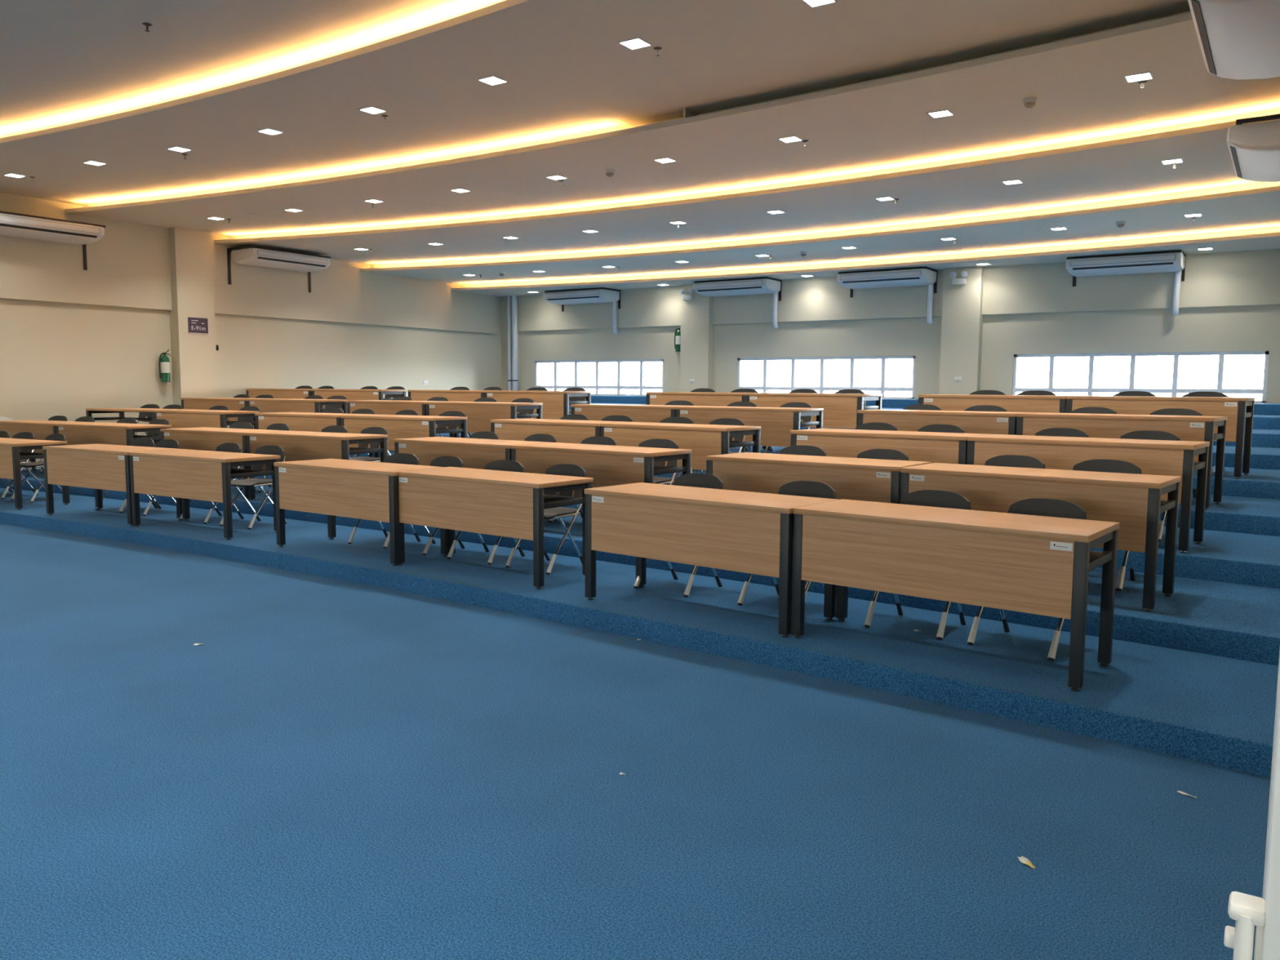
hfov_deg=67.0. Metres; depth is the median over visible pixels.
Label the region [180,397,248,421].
desk
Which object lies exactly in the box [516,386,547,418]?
folding chair
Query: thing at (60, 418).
folding chair
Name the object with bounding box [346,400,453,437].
desk
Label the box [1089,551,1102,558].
shelf
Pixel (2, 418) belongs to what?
folding chair
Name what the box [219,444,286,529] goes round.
folding chair
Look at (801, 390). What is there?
folding chair
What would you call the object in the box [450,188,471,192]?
recessed light
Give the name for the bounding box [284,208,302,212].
recessed light
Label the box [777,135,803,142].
recessed light
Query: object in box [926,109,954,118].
recessed light
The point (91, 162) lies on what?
recessed light
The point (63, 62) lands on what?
ceiling
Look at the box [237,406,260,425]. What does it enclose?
folding chair
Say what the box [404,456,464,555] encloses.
folding chair
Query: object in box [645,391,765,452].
desk
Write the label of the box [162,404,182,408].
folding chair
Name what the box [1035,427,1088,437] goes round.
folding chair
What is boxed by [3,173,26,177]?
recessed light
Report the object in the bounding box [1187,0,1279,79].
air conditioner
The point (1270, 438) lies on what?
step
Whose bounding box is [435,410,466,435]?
folding chair
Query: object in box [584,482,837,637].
desk
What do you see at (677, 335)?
fire extinguisher
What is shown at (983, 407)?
folding chair
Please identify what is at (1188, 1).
grille
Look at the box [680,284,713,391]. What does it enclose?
column
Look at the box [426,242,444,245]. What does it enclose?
recessed light
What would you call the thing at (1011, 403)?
desk
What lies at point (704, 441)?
desk
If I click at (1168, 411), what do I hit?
folding chair
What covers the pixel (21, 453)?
shelf
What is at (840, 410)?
desk
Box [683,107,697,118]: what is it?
trim
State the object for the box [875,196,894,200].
recessed light
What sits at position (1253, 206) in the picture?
ceiling
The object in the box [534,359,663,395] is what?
window
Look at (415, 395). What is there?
desk
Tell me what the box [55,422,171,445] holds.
desk
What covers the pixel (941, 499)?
folding chair
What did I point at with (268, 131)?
recessed light
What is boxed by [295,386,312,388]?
folding chair
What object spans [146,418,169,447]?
folding chair
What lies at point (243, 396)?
folding chair
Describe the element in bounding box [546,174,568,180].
recessed light
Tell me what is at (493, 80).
recessed light
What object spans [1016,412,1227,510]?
desk
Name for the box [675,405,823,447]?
desk
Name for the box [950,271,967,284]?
emergency light
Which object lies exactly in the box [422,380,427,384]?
wall outlet
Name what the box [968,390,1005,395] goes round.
folding chair
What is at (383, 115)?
sprinkler head
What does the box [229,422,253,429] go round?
folding chair
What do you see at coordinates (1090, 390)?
window
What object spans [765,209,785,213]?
recessed light
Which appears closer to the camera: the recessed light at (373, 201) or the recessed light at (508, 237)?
the recessed light at (373, 201)
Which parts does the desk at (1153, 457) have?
leg, modesty panel, leg, rail, rail, leg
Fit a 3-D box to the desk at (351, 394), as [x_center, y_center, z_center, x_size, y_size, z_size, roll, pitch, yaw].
[-4.763,-1.161,16.386,1.566,0.750,0.600,3,6,28]
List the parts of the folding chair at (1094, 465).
backrest, leg, leg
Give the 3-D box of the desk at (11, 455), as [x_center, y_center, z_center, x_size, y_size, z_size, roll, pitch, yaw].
[-7.597,-0.099,11.575,1.566,0.750,0.600,3,6,29]
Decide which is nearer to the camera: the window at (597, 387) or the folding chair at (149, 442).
the folding chair at (149, 442)
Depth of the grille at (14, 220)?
13.75 m
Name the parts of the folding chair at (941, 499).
leg, leg, backrest, leg, leg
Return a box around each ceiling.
[0,0,505,137]
[0,0,1190,205]
[64,10,1279,236]
[213,110,1279,264]
[359,181,1279,284]
[451,226,1279,297]
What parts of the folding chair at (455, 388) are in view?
backrest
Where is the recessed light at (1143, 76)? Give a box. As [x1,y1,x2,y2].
[1123,71,1154,83]
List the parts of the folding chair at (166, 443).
backrest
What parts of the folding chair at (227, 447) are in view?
leg, backrest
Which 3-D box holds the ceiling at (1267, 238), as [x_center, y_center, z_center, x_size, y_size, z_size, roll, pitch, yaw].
[2.805,-3.867,17.733,15.680,0.160,1.874,4,7,34]
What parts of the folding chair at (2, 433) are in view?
backrest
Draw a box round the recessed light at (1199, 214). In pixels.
[1183,213,1202,217]
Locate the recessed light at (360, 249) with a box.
[354,248,368,250]
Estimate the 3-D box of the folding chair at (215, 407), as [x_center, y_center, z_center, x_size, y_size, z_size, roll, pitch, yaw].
[-6.514,-0.712,14.580,0.485,0.810,0.512,3,6,29]
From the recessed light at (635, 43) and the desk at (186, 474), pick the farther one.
the desk at (186, 474)
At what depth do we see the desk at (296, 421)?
12.49 m
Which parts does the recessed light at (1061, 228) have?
light panel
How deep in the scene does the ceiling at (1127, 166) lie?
12.95 m
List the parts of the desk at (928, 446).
leg, modesty panel, leg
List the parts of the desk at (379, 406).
leg, modesty panel, leg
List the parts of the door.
handle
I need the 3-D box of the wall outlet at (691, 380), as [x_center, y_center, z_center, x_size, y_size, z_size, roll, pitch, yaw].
[1.074,-2.036,19.895,0.120,0.080,0.012,4,7,34]
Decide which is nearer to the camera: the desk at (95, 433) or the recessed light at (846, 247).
the desk at (95, 433)
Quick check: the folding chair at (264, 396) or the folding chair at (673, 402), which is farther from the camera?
the folding chair at (264, 396)
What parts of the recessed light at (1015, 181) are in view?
light panel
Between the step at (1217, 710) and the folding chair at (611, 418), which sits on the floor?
the step at (1217, 710)
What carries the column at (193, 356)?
attached to the wall at (65, 359)
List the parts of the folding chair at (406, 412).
backrest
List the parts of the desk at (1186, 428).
leg, modesty panel, leg, rail, rail, leg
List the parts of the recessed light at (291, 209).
light panel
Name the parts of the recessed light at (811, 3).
light panel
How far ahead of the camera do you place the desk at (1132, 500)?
5.90 m
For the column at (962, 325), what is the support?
attached to the wall at (1246, 327)
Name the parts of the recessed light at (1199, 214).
light panel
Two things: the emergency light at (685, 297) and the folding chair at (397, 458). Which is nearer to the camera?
the folding chair at (397, 458)
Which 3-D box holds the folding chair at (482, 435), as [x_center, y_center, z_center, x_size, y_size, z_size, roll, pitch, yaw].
[-1.762,-0.089,10.012,0.485,0.810,0.512,5,7,37]
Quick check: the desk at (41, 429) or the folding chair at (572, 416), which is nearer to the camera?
the folding chair at (572, 416)
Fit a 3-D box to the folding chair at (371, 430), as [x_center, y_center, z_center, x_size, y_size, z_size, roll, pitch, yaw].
[-3.158,-0.186,10.944,0.485,0.810,0.512,4,7,33]
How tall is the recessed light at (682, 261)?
0.006 m
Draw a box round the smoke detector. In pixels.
[248,213,255,219]
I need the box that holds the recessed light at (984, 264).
[975,262,990,265]
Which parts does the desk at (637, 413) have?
leg, modesty panel, leg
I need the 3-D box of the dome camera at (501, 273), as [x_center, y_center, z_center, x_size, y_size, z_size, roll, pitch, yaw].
[-2.729,-4.074,19.112,0.124,0.088,0.124,4,7,34]
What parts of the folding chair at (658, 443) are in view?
backrest, seat, seat rail, leg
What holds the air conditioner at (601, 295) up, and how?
attached to the wall at (1246, 327)
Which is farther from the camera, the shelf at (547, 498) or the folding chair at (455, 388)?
the folding chair at (455, 388)
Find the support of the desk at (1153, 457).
on the step at (1233, 557)
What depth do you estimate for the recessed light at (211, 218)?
14.93 m
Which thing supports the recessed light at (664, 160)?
in the ceiling at (1080, 86)
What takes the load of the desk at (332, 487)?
on the step at (1217, 710)
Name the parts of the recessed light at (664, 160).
light panel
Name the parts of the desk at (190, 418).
leg, modesty panel, leg, rail, rail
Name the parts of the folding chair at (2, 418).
backrest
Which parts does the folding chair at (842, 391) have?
backrest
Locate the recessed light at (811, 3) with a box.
[801,0,837,8]
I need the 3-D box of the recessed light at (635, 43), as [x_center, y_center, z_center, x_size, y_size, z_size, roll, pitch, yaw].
[-0.038,-3.460,7.670,0.200,0.006,0.200,4,7,34]
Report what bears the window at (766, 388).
in the wall at (1246, 327)
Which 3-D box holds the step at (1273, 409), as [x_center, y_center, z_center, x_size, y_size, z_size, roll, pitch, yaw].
[2.959,-1.459,18.215,15.680,0.172,1.273,4,7,34]
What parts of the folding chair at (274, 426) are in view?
backrest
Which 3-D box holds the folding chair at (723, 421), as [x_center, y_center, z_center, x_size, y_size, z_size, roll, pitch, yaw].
[0.778,-0.224,9.941,0.485,0.810,0.512,5,7,37]
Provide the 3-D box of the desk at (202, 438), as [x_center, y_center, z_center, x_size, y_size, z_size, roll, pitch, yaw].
[-4.901,-0.219,11.425,1.566,0.750,0.600,4,6,31]
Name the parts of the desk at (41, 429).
modesty panel, leg, leg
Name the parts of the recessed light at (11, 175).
light panel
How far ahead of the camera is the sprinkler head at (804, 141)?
10.05 m
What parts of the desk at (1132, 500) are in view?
leg, modesty panel, leg, rail, rail, leg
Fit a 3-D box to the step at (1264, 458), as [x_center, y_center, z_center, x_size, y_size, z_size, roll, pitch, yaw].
[1.779,-0.826,16.518,15.680,0.174,5.490,4,7,34]
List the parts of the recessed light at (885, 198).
light panel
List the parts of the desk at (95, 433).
leg, modesty panel, leg, rail, rail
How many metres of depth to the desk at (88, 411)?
14.70 m
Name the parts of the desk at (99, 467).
leg, modesty panel, leg, leg, leg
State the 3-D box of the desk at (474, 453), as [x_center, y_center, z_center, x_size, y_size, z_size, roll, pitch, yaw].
[-1.640,-0.010,9.449,1.566,0.750,0.600,4,7,35]
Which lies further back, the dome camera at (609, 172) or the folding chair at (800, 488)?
the dome camera at (609, 172)
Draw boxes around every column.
[168,226,217,405]
[500,296,519,390]
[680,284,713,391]
[938,266,983,395]
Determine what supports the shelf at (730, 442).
attached to the desk at (704, 441)
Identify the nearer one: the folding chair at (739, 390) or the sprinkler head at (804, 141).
the sprinkler head at (804, 141)
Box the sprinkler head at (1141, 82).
[1137,80,1147,88]
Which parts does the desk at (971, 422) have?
leg, modesty panel, leg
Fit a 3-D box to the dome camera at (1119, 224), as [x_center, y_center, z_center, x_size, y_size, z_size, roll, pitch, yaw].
[6.454,-3.432,12.982,0.124,0.088,0.124,4,7,34]
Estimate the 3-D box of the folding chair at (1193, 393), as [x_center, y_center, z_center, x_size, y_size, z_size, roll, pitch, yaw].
[5.647,-0.488,9.777,0.485,0.810,0.512,5,7,41]
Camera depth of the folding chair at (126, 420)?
13.62 m
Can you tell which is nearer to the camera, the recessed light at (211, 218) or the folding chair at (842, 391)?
the folding chair at (842, 391)
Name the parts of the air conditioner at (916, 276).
hanging rail, casing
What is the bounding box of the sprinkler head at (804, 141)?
[802,140,808,146]
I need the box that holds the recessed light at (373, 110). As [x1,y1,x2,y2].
[357,106,387,114]
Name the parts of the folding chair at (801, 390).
backrest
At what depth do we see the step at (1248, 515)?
7.79 m
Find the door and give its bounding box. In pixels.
[1223,651,1279,959]
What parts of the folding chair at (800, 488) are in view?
leg, leg, backrest, leg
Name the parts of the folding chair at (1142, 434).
backrest, leg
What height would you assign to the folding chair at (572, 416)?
0.810 m
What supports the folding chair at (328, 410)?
on the step at (1233, 557)
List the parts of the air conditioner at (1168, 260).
hanging rail, casing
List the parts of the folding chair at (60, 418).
backrest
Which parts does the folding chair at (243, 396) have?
backrest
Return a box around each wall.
[0,192,172,310]
[0,296,501,470]
[212,234,495,333]
[517,285,680,331]
[519,304,1279,403]
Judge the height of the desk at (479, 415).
0.750 m
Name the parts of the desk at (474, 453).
leg, modesty panel, leg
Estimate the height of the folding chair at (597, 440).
0.810 m
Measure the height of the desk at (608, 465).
0.750 m
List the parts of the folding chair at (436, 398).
backrest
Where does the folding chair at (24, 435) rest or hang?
on the step at (1217, 710)
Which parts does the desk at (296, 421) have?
leg, modesty panel, leg, leg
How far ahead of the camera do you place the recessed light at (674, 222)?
14.18 m
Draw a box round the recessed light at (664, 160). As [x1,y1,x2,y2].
[653,157,677,163]
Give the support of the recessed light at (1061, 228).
in the ceiling at (1253, 206)
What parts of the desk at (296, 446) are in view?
leg, modesty panel, leg, rail, rail, leg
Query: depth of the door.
1.05 m
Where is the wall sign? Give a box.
[187,317,208,334]
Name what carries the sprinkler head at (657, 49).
attached to the ceiling at (566, 68)
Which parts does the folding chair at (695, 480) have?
leg, leg, backrest, leg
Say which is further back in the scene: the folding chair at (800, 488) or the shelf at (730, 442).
the shelf at (730, 442)
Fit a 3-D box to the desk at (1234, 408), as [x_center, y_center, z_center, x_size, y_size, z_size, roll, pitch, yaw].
[5.138,-0.453,9.628,1.566,0.750,0.600,5,7,39]
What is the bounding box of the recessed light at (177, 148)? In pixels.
[166,146,192,152]
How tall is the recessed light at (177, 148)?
0.006 m
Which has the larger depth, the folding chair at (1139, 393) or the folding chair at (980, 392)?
the folding chair at (980, 392)
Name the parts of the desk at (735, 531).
leg, leg, modesty panel, leg, leg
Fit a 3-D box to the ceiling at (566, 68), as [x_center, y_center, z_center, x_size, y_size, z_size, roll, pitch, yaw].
[-2.674,-3.738,9.556,15.680,0.155,3.820,4,7,34]
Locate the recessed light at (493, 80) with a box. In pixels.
[476,75,508,85]
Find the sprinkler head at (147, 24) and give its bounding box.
[142,22,151,31]
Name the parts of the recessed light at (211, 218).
light panel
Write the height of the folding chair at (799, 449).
0.810 m
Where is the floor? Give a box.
[0,523,1271,959]
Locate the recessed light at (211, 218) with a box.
[206,217,225,220]
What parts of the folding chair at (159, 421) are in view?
backrest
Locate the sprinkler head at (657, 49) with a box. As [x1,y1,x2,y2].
[653,46,662,56]
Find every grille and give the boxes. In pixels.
[0,214,100,234]
[257,249,328,263]
[545,290,599,297]
[695,280,762,288]
[840,270,920,279]
[1070,254,1175,266]
[1187,0,1206,67]
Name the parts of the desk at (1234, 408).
leg, modesty panel, leg, rail, leg, rail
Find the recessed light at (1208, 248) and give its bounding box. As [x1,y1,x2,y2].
[1196,247,1213,250]
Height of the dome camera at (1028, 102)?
0.088 m
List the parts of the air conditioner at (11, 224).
hanging rail, casing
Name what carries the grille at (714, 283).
attached to the air conditioner at (765, 285)
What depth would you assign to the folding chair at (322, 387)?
17.61 m
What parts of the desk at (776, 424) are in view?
leg, modesty panel, leg, rail, rail, leg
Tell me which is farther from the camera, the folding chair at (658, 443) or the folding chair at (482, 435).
the folding chair at (482, 435)
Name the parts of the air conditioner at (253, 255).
casing, hanging rail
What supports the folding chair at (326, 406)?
on the step at (1248, 515)
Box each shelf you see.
[19,451,43,455]
[97,417,151,420]
[133,435,159,437]
[230,467,264,473]
[349,447,374,450]
[543,494,574,502]
[653,465,675,469]
[728,440,743,443]
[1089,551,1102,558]
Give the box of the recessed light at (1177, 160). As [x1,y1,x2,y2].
[1160,158,1183,164]
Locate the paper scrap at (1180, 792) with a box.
[1177,791,1196,798]
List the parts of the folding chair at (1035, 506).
leg, leg, backrest, leg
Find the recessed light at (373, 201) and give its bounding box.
[364,199,383,203]
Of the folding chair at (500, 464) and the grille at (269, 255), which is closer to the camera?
the folding chair at (500, 464)
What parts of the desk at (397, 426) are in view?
leg, leg, modesty panel, leg, rail, rail, leg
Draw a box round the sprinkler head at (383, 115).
[381,114,388,121]
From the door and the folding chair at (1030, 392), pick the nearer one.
the door
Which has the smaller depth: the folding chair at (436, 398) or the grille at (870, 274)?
the folding chair at (436, 398)
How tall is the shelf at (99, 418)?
0.014 m
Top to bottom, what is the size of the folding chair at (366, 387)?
0.810 m
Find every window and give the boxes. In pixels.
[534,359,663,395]
[737,355,915,398]
[1012,351,1269,403]
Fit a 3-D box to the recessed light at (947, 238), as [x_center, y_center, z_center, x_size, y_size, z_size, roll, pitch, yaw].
[4.644,-3.629,14.561,0.200,0.006,0.200,4,7,34]
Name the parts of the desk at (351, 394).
modesty panel, leg, rail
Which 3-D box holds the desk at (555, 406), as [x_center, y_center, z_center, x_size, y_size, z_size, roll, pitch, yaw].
[-1.543,-0.958,14.468,1.566,0.750,0.600,4,7,33]
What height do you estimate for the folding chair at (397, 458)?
0.810 m
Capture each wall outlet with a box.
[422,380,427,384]
[689,378,694,382]
[954,377,961,381]
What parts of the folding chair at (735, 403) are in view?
backrest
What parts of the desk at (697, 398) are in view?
leg, modesty panel, leg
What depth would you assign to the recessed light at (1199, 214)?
12.45 m
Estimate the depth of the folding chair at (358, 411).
13.24 m
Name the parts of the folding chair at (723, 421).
backrest, leg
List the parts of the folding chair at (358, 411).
backrest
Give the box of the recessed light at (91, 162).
[82,160,106,165]
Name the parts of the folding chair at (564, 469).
leg, seat, backrest, seat rail, leg, leg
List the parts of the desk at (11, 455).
modesty panel, leg, rail, rail, leg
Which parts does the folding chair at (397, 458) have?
leg, leg, backrest, leg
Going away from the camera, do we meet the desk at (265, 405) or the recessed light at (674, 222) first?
the recessed light at (674, 222)
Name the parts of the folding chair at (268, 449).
leg, leg, seat, seat rail, leg, backrest, leg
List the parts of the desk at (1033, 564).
leg, leg, modesty panel, leg, rail, rail, leg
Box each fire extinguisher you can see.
[158,349,170,382]
[674,327,680,351]
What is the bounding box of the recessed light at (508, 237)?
[502,236,519,239]
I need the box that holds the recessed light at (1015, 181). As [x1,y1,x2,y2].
[1001,179,1023,185]
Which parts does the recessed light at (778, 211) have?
light panel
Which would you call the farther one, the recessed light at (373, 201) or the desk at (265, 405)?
the desk at (265, 405)
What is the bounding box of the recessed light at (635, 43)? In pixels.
[617,37,652,49]
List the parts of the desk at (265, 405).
modesty panel, leg, rail, leg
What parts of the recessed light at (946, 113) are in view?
light panel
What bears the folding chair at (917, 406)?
on the step at (1248, 515)
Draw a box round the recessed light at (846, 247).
[840,246,857,248]
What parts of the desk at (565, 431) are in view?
leg, modesty panel, leg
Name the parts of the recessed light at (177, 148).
light panel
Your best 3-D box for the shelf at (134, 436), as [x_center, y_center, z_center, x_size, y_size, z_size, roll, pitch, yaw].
[-6.931,-0.584,12.779,1.466,0.014,0.340,3,6,29]
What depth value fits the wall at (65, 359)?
16.78 m
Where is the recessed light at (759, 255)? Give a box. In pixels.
[755,254,769,257]
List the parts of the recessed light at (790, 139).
light panel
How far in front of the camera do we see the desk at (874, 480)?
7.02 m
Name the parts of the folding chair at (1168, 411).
backrest, leg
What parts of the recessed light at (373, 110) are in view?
light panel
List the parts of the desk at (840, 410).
leg, modesty panel, leg, rail, rail, leg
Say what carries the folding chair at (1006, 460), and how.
on the step at (1237, 621)
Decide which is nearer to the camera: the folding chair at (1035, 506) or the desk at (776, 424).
the folding chair at (1035, 506)
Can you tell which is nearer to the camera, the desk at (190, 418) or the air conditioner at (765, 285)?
the desk at (190, 418)
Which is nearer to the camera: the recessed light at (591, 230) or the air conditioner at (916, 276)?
the recessed light at (591, 230)
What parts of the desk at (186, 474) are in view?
leg, modesty panel, leg, leg, rail, rail, leg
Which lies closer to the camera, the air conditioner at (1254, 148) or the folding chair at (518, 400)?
the air conditioner at (1254, 148)
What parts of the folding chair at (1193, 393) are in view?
backrest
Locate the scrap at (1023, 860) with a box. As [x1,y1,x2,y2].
[1017,856,1035,868]
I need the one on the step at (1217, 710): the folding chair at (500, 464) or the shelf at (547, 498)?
the folding chair at (500, 464)
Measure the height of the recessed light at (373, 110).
0.006 m
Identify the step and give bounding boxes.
[0,468,1279,665]
[0,488,1278,777]
[235,475,1279,588]
[349,450,1279,536]
[436,432,1279,499]
[469,432,1279,470]
[519,413,1279,448]
[568,395,1279,415]
[568,403,1279,429]
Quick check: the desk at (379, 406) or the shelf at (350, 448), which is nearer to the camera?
the shelf at (350, 448)
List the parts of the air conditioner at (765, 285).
hanging rail, casing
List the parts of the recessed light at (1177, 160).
light panel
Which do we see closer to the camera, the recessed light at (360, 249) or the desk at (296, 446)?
the desk at (296, 446)
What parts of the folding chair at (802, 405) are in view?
backrest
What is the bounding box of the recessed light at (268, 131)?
[256,128,284,135]
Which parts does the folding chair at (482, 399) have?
backrest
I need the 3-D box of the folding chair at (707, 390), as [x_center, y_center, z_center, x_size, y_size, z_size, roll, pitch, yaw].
[0.760,-0.875,13.500,0.485,0.810,0.512,4,7,37]
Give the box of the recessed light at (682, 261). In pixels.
[674,260,688,262]
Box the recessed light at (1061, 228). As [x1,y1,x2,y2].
[1050,226,1067,230]
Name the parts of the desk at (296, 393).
modesty panel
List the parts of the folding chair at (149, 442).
backrest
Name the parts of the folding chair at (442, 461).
leg, leg, backrest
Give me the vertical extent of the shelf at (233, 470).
0.014 m
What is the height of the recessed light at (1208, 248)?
0.006 m
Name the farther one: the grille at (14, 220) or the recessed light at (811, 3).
the grille at (14, 220)
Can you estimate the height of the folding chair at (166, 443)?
0.810 m
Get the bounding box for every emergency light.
[680,288,693,300]
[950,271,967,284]
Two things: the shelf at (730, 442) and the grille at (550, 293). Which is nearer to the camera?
the shelf at (730, 442)
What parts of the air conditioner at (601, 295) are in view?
hanging rail, casing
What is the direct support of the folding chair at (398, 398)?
on the step at (1248, 515)
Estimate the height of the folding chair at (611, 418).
0.810 m
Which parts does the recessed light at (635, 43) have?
light panel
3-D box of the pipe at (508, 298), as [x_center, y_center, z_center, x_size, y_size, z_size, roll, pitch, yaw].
[-3.046,-3.148,22.627,0.112,2.277,0.126,4,7,34]
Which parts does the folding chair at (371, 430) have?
seat, backrest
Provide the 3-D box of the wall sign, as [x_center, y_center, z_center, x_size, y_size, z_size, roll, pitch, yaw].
[-7.422,-2.587,16.241,0.013,0.272,0.350,4,7,34]
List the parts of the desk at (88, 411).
leg, rail, rail, leg, leg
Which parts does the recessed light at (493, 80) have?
light panel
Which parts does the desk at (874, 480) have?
leg, modesty panel, leg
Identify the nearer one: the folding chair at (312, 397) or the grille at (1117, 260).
the grille at (1117, 260)
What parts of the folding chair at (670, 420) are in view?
backrest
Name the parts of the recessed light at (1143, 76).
light panel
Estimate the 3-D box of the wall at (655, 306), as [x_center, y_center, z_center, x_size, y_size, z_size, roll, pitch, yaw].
[-1.144,-3.785,21.445,5.015,0.860,0.080,4,7,34]
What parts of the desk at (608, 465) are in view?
leg, modesty panel, leg, rail, rail, leg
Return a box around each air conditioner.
[0,210,105,270]
[226,245,331,292]
[543,287,620,333]
[693,276,782,328]
[836,266,937,324]
[1065,249,1186,315]
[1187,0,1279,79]
[1226,114,1279,182]
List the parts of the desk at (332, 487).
leg, leg, modesty panel, leg, leg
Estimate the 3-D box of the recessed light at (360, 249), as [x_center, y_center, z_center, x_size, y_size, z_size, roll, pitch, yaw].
[-4.952,-4.099,17.174,0.200,0.006,0.200,4,7,34]
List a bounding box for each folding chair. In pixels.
[0,416,33,472]
[0,431,13,493]
[0,431,38,498]
[10,433,67,502]
[22,415,67,472]
[75,416,94,422]
[95,438,157,512]
[116,417,137,435]
[120,439,179,515]
[137,404,159,434]
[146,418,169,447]
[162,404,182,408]
[179,442,244,524]
[208,405,228,420]
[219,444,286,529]
[226,394,249,427]
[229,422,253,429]
[235,423,288,492]
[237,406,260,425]
[254,394,273,398]
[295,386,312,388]
[303,395,324,408]
[318,386,334,389]
[320,408,343,413]
[321,425,346,433]
[324,395,346,408]
[347,453,420,548]
[349,408,374,457]
[349,426,389,462]
[360,386,377,389]
[384,386,406,398]
[387,409,418,455]
[392,396,412,400]
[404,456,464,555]
[426,396,448,436]
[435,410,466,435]
[447,459,524,564]
[449,386,470,435]
[460,397,497,438]
[468,431,498,439]
[483,386,502,390]
[505,463,586,574]
[511,398,535,418]
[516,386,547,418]
[524,433,556,442]
[548,435,616,522]
[560,413,588,420]
[563,387,586,413]
[600,415,632,422]
[633,473,723,597]
[638,439,679,484]
[654,417,693,484]
[664,400,693,405]
[690,388,715,392]
[692,417,745,473]
[727,401,756,452]
[730,388,758,392]
[737,480,836,605]
[764,402,813,453]
[769,388,817,450]
[778,444,826,456]
[823,389,865,429]
[855,422,897,431]
[857,448,908,460]
[864,489,970,639]
[902,404,941,410]
[917,424,964,433]
[964,404,1007,411]
[967,497,1086,661]
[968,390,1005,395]
[984,454,1044,468]
[1017,390,1056,395]
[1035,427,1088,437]
[1070,407,1117,413]
[1072,459,1142,591]
[1112,391,1156,396]
[1120,430,1179,541]
[1149,408,1202,497]
[1181,391,1229,473]
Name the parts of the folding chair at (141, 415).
backrest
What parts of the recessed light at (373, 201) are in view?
light panel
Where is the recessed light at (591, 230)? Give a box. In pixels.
[582,229,599,232]
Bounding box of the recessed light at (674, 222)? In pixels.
[668,221,687,224]
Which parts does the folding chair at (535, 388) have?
backrest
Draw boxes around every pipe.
[506,296,511,390]
[511,295,518,390]
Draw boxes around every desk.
[0,419,93,471]
[0,437,70,509]
[42,444,182,525]
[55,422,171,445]
[85,407,189,444]
[128,448,280,539]
[153,408,259,444]
[160,426,288,499]
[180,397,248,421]
[245,388,331,399]
[245,431,387,499]
[246,398,346,426]
[254,412,374,457]
[273,458,449,565]
[311,389,406,413]
[340,414,467,457]
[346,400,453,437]
[394,436,549,520]
[396,466,593,589]
[407,390,484,401]
[425,401,542,437]
[484,390,591,419]
[490,418,625,444]
[510,442,691,521]
[570,404,693,422]
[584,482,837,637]
[600,422,760,470]
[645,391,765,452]
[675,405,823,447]
[706,452,931,503]
[744,392,882,452]
[790,428,989,464]
[791,498,1119,691]
[857,408,1035,435]
[899,462,1181,612]
[918,394,1066,413]
[966,434,1209,553]
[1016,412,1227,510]
[1066,395,1254,479]
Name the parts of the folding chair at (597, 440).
backrest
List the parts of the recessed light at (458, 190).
light panel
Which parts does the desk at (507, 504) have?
leg, leg, modesty panel, leg, rail, rail, leg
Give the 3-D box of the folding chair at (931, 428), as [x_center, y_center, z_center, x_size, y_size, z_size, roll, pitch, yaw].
[2.573,-0.081,8.561,0.485,0.810,0.512,5,7,39]
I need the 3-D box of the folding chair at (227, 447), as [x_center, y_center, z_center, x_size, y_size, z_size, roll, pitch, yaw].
[-4.527,0.023,10.243,0.485,0.810,0.512,4,7,34]
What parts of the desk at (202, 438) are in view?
leg, modesty panel, leg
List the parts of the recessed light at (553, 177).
light panel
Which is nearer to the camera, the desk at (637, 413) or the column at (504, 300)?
the desk at (637, 413)
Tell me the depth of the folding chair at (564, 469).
7.68 m
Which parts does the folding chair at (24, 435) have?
leg, backrest, leg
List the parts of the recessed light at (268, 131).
light panel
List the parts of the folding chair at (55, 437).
leg, seat, leg, leg, backrest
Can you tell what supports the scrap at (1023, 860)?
on the floor
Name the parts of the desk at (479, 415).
leg, leg, modesty panel, leg, rail, rail, leg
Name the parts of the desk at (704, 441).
leg, modesty panel, leg, rail, rail, leg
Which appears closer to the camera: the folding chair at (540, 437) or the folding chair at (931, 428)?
the folding chair at (931, 428)
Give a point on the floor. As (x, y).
(339, 769)
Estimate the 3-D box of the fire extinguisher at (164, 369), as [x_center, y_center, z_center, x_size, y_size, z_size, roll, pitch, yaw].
[-7.851,-1.892,15.981,0.154,0.539,0.157,-1,6,-10]
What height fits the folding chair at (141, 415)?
0.810 m
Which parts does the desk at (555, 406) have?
modesty panel, leg, rail, rail, leg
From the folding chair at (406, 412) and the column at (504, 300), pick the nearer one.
the folding chair at (406, 412)
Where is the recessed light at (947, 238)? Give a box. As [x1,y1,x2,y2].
[939,237,956,240]
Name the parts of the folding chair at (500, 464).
leg, leg, leg, backrest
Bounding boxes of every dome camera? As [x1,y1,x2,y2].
[498,271,505,275]
[604,168,615,177]
[800,251,807,256]
[1022,96,1037,108]
[1115,220,1125,227]
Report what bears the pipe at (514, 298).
attached to the wall at (1246, 327)
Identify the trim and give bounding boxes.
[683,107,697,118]
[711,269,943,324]
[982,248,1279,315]
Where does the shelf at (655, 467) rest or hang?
attached to the desk at (608, 465)
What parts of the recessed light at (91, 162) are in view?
light panel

